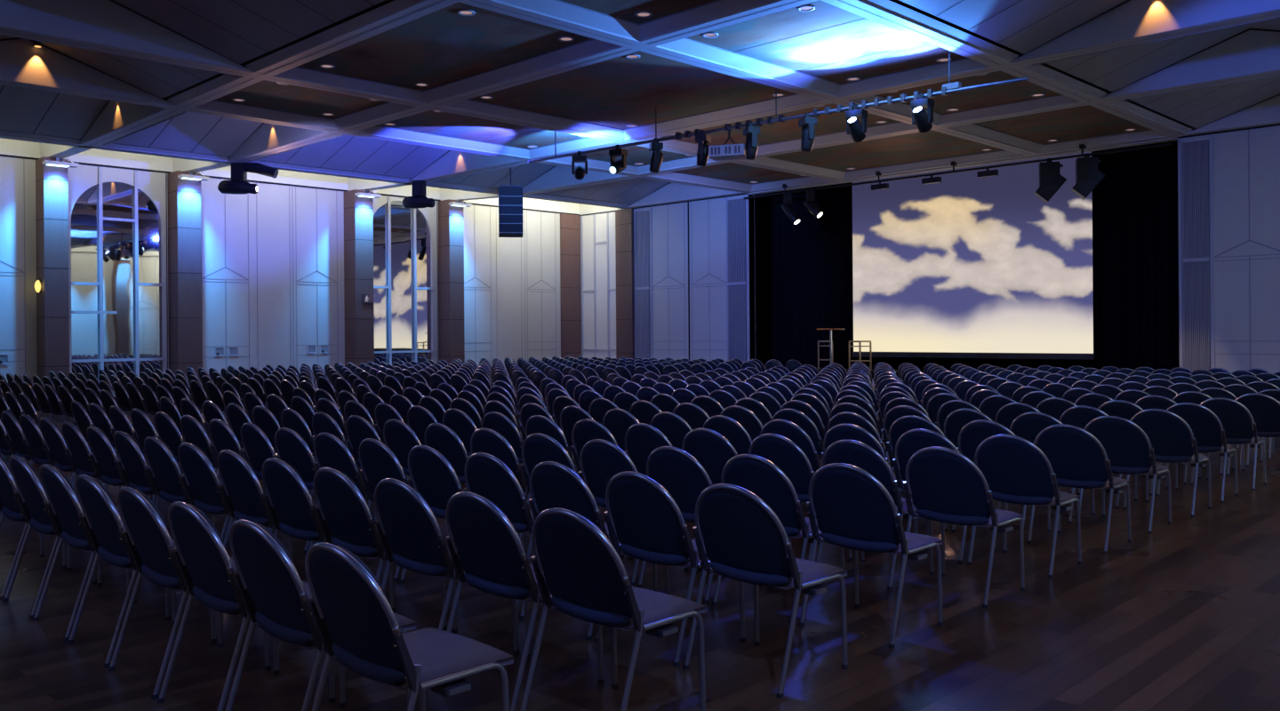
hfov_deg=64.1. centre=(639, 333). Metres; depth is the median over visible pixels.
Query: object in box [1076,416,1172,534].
chair
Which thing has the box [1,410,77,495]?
chair
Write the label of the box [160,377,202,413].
chair
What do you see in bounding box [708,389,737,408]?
chair
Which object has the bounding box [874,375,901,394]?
chair
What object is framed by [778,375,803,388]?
chair
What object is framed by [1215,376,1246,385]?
chair
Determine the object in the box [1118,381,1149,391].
chair
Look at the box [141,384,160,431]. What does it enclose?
chair
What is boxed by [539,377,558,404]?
chair
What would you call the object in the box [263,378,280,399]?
chair
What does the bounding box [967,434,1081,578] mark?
chair
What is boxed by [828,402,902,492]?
chair
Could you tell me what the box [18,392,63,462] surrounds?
chair
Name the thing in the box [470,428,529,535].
chair
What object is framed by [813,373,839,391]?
chair
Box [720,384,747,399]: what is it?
chair
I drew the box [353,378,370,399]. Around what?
chair
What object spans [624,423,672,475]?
chair
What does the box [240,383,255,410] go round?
chair
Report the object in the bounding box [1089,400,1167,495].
chair
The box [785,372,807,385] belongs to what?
chair
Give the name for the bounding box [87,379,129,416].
chair
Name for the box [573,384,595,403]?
chair
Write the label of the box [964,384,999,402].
chair
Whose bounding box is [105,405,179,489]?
chair
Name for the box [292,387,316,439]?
chair
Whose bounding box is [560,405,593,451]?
chair
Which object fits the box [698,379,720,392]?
chair
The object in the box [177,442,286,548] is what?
chair
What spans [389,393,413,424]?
chair
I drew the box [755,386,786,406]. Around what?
chair
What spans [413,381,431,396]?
chair
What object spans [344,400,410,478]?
chair
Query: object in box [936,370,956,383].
chair
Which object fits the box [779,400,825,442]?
chair
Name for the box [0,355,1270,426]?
chairs
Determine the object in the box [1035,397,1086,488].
chair
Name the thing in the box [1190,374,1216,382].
chair
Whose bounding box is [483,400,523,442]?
chair
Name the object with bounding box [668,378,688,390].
chair
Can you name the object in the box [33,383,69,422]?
chair
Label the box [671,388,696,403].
chair
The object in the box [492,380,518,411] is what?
chair
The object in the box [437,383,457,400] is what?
chair
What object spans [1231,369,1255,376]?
chair
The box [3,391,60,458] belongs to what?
chair
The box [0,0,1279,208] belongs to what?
ceiling
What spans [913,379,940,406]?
chair
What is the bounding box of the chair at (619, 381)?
[611,376,629,387]
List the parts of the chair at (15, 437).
backrest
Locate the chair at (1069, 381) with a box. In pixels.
[1056,376,1081,387]
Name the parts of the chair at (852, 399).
backrest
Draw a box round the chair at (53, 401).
[44,384,91,423]
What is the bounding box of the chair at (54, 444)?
[40,417,122,518]
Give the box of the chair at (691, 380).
[684,375,703,384]
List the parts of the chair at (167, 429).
backrest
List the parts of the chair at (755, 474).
leg, backrest, leg, seat, linking plate, rail, leg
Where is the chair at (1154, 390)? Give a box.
[1142,385,1177,399]
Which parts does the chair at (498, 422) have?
backrest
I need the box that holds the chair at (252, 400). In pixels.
[243,392,264,455]
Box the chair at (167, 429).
[152,411,183,496]
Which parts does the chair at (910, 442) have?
backrest, leg, leg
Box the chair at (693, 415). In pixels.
[672,402,709,429]
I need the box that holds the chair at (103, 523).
[67,474,216,668]
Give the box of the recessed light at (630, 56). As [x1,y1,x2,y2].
[625,54,639,58]
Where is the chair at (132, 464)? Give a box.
[113,431,208,518]
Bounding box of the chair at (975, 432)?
[951,419,1051,542]
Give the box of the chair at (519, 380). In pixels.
[515,376,545,405]
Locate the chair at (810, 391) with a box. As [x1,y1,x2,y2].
[793,387,831,414]
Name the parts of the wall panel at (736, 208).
rail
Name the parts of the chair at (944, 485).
leg, leg, backrest, seat, leg, linking plate, rail, leg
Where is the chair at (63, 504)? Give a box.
[32,464,173,641]
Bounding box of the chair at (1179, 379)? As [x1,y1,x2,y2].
[1168,376,1196,384]
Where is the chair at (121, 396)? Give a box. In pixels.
[112,381,158,435]
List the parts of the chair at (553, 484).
leg, backrest, leg, seat, leg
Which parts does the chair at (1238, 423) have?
leg, backrest, seat, leg, linking plate, leg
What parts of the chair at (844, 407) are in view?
backrest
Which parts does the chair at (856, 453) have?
leg, backrest, leg, leg, seat, linking plate, leg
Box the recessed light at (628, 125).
[626,124,637,127]
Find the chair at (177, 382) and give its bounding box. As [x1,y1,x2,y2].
[173,378,203,413]
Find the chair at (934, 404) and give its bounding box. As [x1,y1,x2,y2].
[926,392,962,423]
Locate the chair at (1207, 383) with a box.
[1193,379,1224,389]
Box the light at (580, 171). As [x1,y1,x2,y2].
[571,151,587,179]
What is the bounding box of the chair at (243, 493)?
[216,449,293,561]
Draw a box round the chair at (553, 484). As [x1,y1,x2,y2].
[519,461,657,639]
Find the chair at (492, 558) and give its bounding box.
[445,491,604,710]
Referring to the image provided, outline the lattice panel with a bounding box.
[580,212,615,359]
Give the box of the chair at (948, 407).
[935,400,981,432]
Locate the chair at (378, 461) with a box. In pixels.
[356,438,407,581]
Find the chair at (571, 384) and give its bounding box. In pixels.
[565,378,583,399]
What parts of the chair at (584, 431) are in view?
backrest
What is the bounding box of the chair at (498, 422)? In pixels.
[481,411,524,476]
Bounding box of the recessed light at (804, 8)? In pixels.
[797,5,815,11]
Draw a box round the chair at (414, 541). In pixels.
[374,478,519,655]
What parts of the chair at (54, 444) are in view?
backrest, leg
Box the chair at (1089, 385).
[1071,380,1099,390]
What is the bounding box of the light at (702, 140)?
[695,129,711,166]
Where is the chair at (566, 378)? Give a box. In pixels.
[561,375,578,388]
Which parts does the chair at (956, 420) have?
backrest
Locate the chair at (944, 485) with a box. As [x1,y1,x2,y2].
[896,447,1024,608]
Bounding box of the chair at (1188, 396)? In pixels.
[1168,391,1234,475]
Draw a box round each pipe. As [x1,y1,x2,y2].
[528,50,1028,162]
[743,143,1171,199]
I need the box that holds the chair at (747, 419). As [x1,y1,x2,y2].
[720,405,762,441]
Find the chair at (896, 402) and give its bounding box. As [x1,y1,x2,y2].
[882,397,929,440]
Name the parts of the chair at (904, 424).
backrest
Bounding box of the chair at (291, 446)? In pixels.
[272,427,367,553]
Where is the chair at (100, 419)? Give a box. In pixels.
[88,403,117,487]
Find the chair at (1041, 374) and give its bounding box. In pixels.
[1031,370,1050,378]
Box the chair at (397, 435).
[383,418,466,487]
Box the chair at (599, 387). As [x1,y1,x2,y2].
[592,379,611,397]
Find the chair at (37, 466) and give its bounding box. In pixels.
[36,464,39,478]
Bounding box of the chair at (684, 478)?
[637,446,761,604]
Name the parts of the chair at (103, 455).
backrest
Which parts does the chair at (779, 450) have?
backrest, leg, leg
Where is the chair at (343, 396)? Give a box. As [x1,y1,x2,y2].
[337,390,359,424]
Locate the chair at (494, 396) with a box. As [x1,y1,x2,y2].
[486,392,520,432]
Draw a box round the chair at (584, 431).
[571,418,618,475]
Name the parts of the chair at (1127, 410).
backrest, leg, leg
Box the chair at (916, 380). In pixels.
[910,376,934,391]
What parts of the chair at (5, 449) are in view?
backrest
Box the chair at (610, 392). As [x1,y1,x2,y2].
[603,384,625,402]
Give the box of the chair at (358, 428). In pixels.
[345,415,381,523]
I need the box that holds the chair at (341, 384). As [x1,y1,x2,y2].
[335,377,354,399]
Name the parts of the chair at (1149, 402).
backrest, leg, leg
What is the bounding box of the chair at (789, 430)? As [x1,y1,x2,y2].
[760,419,821,473]
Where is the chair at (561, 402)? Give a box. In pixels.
[552,395,581,428]
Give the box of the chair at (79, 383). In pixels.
[74,378,87,397]
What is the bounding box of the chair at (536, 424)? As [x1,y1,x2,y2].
[525,415,607,511]
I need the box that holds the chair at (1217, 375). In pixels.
[1209,371,1236,379]
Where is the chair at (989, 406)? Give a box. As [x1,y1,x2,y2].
[978,395,1016,421]
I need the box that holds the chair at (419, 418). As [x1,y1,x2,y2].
[406,405,437,481]
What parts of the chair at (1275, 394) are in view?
leg, leg, backrest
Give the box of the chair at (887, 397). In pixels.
[877,391,913,431]
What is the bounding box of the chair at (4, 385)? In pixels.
[0,379,43,417]
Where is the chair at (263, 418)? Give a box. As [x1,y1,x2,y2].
[252,405,279,453]
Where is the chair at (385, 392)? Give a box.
[378,385,397,404]
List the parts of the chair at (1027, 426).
backrest, leg, leg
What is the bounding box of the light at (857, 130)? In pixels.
[845,104,867,142]
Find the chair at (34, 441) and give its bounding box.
[19,414,79,500]
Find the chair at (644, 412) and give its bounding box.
[629,400,661,425]
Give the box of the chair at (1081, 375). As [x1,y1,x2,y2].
[1067,371,1089,379]
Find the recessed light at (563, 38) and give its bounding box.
[558,36,574,41]
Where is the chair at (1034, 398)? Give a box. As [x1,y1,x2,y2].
[1020,391,1055,407]
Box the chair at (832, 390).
[811,379,838,402]
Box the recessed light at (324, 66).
[319,64,334,68]
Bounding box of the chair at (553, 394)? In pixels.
[545,388,573,457]
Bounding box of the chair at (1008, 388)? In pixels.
[996,381,1024,398]
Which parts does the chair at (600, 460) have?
backrest, leg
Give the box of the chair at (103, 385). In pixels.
[98,380,130,416]
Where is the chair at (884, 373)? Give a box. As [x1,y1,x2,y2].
[874,372,903,388]
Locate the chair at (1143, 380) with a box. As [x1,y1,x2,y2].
[1123,375,1151,383]
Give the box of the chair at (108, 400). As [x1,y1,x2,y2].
[99,389,154,452]
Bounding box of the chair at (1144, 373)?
[1128,370,1151,376]
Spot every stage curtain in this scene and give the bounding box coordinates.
[757,182,864,367]
[1092,140,1179,370]
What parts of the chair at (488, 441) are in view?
backrest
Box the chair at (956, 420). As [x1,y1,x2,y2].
[943,408,1023,509]
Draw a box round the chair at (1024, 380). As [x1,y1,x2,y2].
[1016,375,1039,386]
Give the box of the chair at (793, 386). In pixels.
[776,378,800,394]
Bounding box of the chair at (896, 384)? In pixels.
[882,382,918,403]
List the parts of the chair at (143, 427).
backrest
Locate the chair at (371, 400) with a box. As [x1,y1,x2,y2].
[362,392,383,427]
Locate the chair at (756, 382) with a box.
[744,377,766,390]
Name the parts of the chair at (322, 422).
backrest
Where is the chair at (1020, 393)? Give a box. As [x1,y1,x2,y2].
[1011,385,1044,402]
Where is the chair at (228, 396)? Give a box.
[223,390,278,455]
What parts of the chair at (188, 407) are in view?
backrest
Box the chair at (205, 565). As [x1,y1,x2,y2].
[157,501,335,710]
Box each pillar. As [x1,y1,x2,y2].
[35,156,69,406]
[167,170,202,399]
[344,189,374,367]
[437,199,464,363]
[560,213,581,359]
[615,208,634,359]
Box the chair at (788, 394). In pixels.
[765,382,793,401]
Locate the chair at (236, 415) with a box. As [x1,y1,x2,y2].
[226,403,251,447]
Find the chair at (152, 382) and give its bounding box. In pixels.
[147,376,159,417]
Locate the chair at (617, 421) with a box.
[602,408,639,451]
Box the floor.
[0,384,1279,710]
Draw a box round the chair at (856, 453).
[816,440,934,590]
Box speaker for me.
[498,168,523,237]
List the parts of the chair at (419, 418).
backrest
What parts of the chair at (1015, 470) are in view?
leg, leg, backrest, seat, leg, linking plate, rail, leg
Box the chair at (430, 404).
[418,395,445,424]
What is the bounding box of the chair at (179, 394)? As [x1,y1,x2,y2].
[172,385,204,419]
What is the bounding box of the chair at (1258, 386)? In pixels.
[1236,381,1279,447]
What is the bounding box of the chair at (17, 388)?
[11,380,55,422]
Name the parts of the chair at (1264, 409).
leg, leg, backrest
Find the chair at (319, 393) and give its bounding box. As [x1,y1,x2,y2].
[313,388,346,442]
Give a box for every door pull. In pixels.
[0,354,7,365]
[214,347,223,356]
[228,347,237,356]
[307,344,315,353]
[320,344,327,353]
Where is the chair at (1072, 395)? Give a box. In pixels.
[1061,387,1094,403]
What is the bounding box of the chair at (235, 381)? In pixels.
[228,376,242,424]
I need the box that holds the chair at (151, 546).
[108,487,271,700]
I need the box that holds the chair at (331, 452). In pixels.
[306,432,374,552]
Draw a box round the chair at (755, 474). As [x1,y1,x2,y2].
[712,454,845,623]
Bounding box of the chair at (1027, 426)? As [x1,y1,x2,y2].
[1006,412,1095,524]
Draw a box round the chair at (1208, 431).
[1155,402,1238,503]
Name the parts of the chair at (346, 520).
backrest, leg, leg, seat, leg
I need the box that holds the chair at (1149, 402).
[1128,395,1201,484]
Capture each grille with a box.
[1038,178,1063,199]
[1075,174,1102,194]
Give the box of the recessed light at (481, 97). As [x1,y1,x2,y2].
[480,96,493,99]
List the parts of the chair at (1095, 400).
backrest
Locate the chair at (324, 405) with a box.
[316,398,348,446]
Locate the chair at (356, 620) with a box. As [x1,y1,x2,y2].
[305,542,513,710]
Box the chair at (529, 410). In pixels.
[519,402,572,465]
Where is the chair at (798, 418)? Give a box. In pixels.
[771,408,823,461]
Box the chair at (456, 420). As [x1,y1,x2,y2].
[442,408,477,457]
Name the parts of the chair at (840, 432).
backrest, leg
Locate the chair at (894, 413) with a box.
[881,405,931,455]
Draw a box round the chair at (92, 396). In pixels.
[85,387,130,418]
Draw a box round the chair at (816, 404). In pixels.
[790,393,829,432]
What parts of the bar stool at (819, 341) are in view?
leg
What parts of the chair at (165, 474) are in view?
leg, backrest, leg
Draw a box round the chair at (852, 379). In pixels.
[841,376,869,387]
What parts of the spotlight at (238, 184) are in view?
stem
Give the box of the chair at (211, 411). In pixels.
[202,400,243,483]
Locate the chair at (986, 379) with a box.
[978,374,1000,384]
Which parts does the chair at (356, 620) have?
leg, backrest, leg, seat, leg, linking plate, rail, leg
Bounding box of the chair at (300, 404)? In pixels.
[290,396,315,461]
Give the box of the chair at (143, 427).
[130,408,183,498]
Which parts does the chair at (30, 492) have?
leg, backrest, leg, leg, leg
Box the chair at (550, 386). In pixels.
[544,382,568,414]
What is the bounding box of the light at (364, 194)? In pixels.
[355,190,381,198]
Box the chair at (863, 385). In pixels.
[847,380,879,414]
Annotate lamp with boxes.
[33,41,41,47]
[34,279,41,293]
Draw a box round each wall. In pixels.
[0,137,579,408]
[579,99,1279,374]
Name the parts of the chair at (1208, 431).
leg, leg, backrest, leg, seat, linking plate, leg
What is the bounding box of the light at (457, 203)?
[448,200,471,207]
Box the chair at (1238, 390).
[1212,384,1274,457]
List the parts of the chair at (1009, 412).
backrest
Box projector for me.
[708,129,745,160]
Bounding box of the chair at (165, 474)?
[144,436,215,526]
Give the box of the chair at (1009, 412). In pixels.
[994,402,1071,493]
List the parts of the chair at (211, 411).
backrest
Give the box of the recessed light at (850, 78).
[846,77,860,80]
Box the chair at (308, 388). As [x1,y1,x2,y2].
[299,380,339,408]
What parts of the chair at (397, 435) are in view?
backrest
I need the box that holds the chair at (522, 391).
[516,386,543,423]
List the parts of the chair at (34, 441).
backrest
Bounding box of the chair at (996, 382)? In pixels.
[986,377,1009,390]
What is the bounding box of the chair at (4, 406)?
[0,392,39,456]
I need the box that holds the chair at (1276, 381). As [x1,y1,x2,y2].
[1265,378,1279,439]
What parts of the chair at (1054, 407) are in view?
backrest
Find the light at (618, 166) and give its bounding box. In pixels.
[608,144,627,174]
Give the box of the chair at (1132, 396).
[1113,389,1175,464]
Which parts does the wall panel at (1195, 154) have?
rail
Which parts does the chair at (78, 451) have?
leg, backrest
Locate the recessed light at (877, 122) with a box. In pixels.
[875,120,887,123]
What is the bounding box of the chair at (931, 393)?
[921,387,956,410]
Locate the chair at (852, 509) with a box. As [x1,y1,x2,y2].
[799,463,943,648]
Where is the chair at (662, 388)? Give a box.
[652,382,674,396]
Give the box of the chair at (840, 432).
[821,424,917,533]
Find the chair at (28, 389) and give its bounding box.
[22,381,67,422]
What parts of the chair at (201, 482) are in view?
backrest, leg, leg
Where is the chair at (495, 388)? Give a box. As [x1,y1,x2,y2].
[488,385,519,420]
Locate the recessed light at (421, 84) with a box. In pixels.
[415,82,428,87]
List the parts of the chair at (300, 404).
backrest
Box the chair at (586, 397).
[578,390,603,414]
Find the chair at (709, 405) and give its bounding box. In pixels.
[690,395,724,417]
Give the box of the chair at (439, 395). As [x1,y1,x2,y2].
[429,388,451,411]
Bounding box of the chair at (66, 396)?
[57,384,73,431]
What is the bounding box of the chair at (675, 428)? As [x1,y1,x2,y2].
[650,411,692,449]
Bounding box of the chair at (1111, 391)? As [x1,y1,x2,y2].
[1090,384,1122,399]
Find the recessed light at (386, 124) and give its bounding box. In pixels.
[384,122,396,125]
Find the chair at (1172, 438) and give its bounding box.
[1122,408,1212,517]
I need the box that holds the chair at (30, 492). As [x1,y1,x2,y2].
[2,455,130,619]
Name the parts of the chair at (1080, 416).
backrest, leg, leg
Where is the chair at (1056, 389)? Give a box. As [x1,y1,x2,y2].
[1041,383,1071,398]
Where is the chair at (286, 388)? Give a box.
[280,379,295,408]
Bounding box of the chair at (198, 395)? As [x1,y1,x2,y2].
[190,380,207,408]
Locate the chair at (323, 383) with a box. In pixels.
[317,376,338,406]
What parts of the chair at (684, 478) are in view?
leg, backrest, leg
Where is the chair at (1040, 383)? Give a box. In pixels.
[1027,378,1053,389]
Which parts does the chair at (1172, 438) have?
leg, leg, backrest, leg, seat, linking plate, rail, leg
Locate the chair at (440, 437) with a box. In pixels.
[424,423,468,483]
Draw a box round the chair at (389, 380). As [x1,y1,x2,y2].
[384,375,403,395]
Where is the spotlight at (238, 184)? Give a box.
[217,162,278,194]
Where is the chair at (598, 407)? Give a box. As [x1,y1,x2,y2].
[588,398,618,424]
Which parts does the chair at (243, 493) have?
leg, backrest, leg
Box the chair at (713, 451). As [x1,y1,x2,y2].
[681,428,737,485]
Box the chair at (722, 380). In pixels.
[713,376,734,387]
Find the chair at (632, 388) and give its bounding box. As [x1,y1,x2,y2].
[621,381,641,395]
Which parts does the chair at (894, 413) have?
backrest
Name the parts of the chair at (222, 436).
backrest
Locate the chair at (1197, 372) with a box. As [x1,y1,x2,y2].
[1190,369,1213,375]
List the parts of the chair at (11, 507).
leg, backrest, leg, leg, leg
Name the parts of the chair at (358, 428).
backrest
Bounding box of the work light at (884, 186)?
[871,181,888,190]
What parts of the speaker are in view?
flying frame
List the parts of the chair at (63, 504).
leg, backrest, leg, seat, leg, leg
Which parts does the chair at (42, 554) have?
leg, leg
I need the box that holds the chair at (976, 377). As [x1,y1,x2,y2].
[969,371,990,383]
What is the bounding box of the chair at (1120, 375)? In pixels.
[1105,372,1129,379]
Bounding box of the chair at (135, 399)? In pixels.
[126,382,147,414]
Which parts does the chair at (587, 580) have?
leg, backrest, leg, seat, leg, linking plate, rail, leg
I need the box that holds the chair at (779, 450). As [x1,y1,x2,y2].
[748,433,853,560]
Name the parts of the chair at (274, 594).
leg, backrest, leg, seat, leg, leg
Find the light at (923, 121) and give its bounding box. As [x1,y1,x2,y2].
[910,93,934,133]
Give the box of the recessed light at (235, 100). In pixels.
[232,98,245,102]
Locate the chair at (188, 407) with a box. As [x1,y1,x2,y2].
[179,398,242,469]
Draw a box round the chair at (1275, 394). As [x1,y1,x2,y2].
[1246,389,1279,466]
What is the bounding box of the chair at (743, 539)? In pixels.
[682,483,847,698]
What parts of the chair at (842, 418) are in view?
backrest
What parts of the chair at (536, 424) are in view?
backrest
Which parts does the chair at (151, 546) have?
leg, backrest, leg, seat, leg, leg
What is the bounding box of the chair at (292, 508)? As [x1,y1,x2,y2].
[261,457,385,593]
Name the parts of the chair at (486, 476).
backrest, leg, leg, seat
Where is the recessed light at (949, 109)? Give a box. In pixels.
[946,108,959,111]
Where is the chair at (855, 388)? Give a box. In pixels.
[838,384,879,419]
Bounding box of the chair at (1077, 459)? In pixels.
[1027,424,1131,554]
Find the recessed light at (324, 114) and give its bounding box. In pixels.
[321,112,334,115]
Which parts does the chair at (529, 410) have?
backrest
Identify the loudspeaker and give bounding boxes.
[1033,158,1066,203]
[1071,152,1105,199]
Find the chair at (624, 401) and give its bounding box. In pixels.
[613,392,639,412]
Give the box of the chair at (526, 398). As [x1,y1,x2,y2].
[518,393,578,458]
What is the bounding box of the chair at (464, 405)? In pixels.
[449,398,481,429]
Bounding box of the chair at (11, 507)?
[0,454,96,599]
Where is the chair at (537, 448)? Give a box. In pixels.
[519,433,623,557]
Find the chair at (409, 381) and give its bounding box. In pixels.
[403,376,417,390]
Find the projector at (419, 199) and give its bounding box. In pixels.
[402,180,435,208]
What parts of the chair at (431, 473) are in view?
leg, backrest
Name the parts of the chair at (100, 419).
backrest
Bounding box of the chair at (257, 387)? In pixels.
[247,377,288,408]
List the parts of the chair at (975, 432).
leg, backrest, leg, leg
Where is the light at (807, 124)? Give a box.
[798,112,816,151]
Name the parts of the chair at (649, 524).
leg, backrest, seat, leg, leg, linking plate, leg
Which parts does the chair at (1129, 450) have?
leg, leg, backrest, leg, seat, linking plate, rail, leg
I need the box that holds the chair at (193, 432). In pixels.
[180,415,260,514]
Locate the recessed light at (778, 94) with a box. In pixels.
[771,93,784,96]
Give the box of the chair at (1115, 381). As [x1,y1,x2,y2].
[1099,377,1127,387]
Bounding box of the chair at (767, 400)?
[748,391,781,416]
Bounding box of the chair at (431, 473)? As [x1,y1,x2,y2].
[399,445,518,598]
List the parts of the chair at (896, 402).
backrest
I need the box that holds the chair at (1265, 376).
[1255,372,1279,381]
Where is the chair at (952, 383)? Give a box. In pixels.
[946,376,970,390]
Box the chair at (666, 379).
[656,375,673,383]
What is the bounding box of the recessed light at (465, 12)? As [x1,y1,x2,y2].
[457,9,475,15]
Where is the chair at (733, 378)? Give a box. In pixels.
[722,373,740,382]
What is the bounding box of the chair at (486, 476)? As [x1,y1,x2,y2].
[459,452,538,616]
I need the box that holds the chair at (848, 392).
[833,389,893,455]
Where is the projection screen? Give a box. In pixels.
[852,151,1095,359]
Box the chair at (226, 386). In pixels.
[221,382,239,419]
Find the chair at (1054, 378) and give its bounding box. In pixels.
[1043,373,1065,383]
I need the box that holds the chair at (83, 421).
[67,400,119,480]
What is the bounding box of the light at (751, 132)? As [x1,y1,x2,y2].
[743,121,759,159]
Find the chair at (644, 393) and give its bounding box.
[635,386,659,402]
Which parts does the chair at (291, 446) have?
backrest, leg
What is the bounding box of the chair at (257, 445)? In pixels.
[240,423,276,530]
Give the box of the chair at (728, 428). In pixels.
[702,415,751,455]
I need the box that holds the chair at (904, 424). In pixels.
[887,416,947,531]
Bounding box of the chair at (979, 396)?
[968,389,1002,408]
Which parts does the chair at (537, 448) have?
leg, backrest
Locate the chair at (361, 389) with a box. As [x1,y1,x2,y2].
[355,384,377,432]
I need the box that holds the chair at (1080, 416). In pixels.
[1058,405,1137,509]
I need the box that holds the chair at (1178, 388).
[1168,382,1207,453]
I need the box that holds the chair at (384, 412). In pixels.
[375,402,403,443]
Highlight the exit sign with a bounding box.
[362,294,373,303]
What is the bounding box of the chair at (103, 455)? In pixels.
[86,425,152,511]
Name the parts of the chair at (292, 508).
leg, backrest, seat, leg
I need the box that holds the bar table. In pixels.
[816,328,844,364]
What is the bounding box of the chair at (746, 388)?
[731,380,756,398]
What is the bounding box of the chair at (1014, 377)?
[1006,372,1027,382]
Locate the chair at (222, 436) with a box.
[208,418,265,523]
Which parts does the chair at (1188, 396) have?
backrest, leg, leg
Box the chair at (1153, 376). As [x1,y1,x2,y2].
[1146,373,1171,380]
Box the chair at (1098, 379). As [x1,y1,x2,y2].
[1081,374,1106,383]
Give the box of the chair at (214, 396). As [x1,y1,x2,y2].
[205,381,225,417]
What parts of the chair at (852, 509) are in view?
leg, backrest, leg, seat, leg, linking plate, rail, leg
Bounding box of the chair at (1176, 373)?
[1168,371,1192,377]
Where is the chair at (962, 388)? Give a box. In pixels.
[953,380,980,401]
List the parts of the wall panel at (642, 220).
rail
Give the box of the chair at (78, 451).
[62,421,148,496]
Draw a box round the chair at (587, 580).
[520,507,706,710]
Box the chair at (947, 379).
[942,373,965,385]
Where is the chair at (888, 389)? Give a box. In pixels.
[877,385,915,421]
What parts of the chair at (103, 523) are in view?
leg, backrest, leg, seat, leg, leg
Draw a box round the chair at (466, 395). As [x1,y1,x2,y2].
[456,390,484,421]
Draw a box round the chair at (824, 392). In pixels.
[801,383,834,410]
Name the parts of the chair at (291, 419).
backrest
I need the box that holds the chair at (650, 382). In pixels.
[639,377,657,387]
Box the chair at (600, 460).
[578,439,687,585]
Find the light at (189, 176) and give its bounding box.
[177,171,209,180]
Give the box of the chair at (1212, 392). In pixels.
[1198,387,1253,464]
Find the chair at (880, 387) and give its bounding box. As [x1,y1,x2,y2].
[876,377,902,399]
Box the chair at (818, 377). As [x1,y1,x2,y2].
[809,376,838,391]
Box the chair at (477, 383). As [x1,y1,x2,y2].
[469,379,488,399]
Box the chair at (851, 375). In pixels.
[842,374,871,386]
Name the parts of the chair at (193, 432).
backrest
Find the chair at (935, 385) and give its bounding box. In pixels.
[920,383,958,406]
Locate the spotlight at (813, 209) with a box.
[803,190,823,217]
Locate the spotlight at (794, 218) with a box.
[781,193,799,224]
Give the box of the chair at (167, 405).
[160,396,183,464]
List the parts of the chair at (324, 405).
backrest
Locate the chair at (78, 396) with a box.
[72,386,92,423]
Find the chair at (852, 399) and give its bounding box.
[835,395,899,471]
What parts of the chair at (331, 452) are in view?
leg, backrest, leg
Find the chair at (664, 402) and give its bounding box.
[650,393,679,413]
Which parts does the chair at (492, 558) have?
leg, backrest, seat, leg, leg, leg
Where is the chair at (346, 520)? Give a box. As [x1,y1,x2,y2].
[313,467,447,630]
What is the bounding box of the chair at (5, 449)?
[0,417,41,479]
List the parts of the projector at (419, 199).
stem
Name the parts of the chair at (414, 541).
leg, backrest, seat, leg, leg, leg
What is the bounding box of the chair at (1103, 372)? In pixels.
[1091,369,1112,376]
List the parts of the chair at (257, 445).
backrest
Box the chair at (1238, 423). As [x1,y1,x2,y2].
[1190,397,1266,490]
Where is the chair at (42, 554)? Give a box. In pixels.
[0,508,67,568]
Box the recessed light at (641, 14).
[634,11,652,17]
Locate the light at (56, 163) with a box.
[42,157,78,167]
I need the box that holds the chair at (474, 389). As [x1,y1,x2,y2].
[462,384,486,408]
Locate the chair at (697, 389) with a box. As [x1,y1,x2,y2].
[685,383,710,396]
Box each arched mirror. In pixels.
[67,164,168,391]
[372,195,439,364]
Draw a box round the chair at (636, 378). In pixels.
[630,374,647,383]
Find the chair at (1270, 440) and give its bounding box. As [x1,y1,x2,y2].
[1268,437,1271,457]
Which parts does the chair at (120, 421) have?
backrest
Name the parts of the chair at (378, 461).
leg, backrest, leg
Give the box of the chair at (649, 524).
[594,471,745,666]
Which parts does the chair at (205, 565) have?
leg, backrest, leg, seat, leg, leg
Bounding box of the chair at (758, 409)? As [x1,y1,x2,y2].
[734,398,772,426]
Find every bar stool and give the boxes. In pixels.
[817,340,832,368]
[848,340,871,370]
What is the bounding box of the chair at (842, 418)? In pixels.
[826,412,899,471]
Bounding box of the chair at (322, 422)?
[310,411,360,498]
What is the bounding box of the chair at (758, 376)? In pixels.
[750,374,770,384]
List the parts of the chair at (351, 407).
backrest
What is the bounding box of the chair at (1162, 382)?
[1144,378,1174,387]
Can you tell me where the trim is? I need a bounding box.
[754,194,1092,380]
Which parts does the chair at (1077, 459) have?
leg, leg, backrest, leg, seat, linking plate, rail, leg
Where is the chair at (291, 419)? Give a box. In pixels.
[280,408,317,492]
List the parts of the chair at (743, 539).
leg, backrest, leg, seat, leg, linking plate, rail, leg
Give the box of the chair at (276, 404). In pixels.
[266,393,287,427]
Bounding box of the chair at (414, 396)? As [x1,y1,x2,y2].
[402,386,423,405]
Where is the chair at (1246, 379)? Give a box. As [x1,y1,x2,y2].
[1234,375,1263,383]
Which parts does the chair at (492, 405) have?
backrest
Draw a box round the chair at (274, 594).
[224,520,416,710]
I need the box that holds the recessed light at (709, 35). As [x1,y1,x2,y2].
[702,32,718,38]
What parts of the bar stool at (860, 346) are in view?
leg, seat, leg, leg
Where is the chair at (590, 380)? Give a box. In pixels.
[585,376,602,387]
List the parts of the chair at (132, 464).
backrest, leg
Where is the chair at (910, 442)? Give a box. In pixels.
[892,428,996,563]
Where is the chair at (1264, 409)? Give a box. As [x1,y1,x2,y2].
[1226,392,1279,475]
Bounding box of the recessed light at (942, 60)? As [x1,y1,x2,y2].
[936,57,951,62]
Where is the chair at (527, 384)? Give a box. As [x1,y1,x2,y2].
[517,381,565,437]
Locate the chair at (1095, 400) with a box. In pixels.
[1074,392,1123,479]
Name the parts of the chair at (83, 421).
backrest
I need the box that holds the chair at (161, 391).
[155,384,205,434]
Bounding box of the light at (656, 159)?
[648,137,663,173]
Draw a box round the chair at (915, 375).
[908,373,932,387]

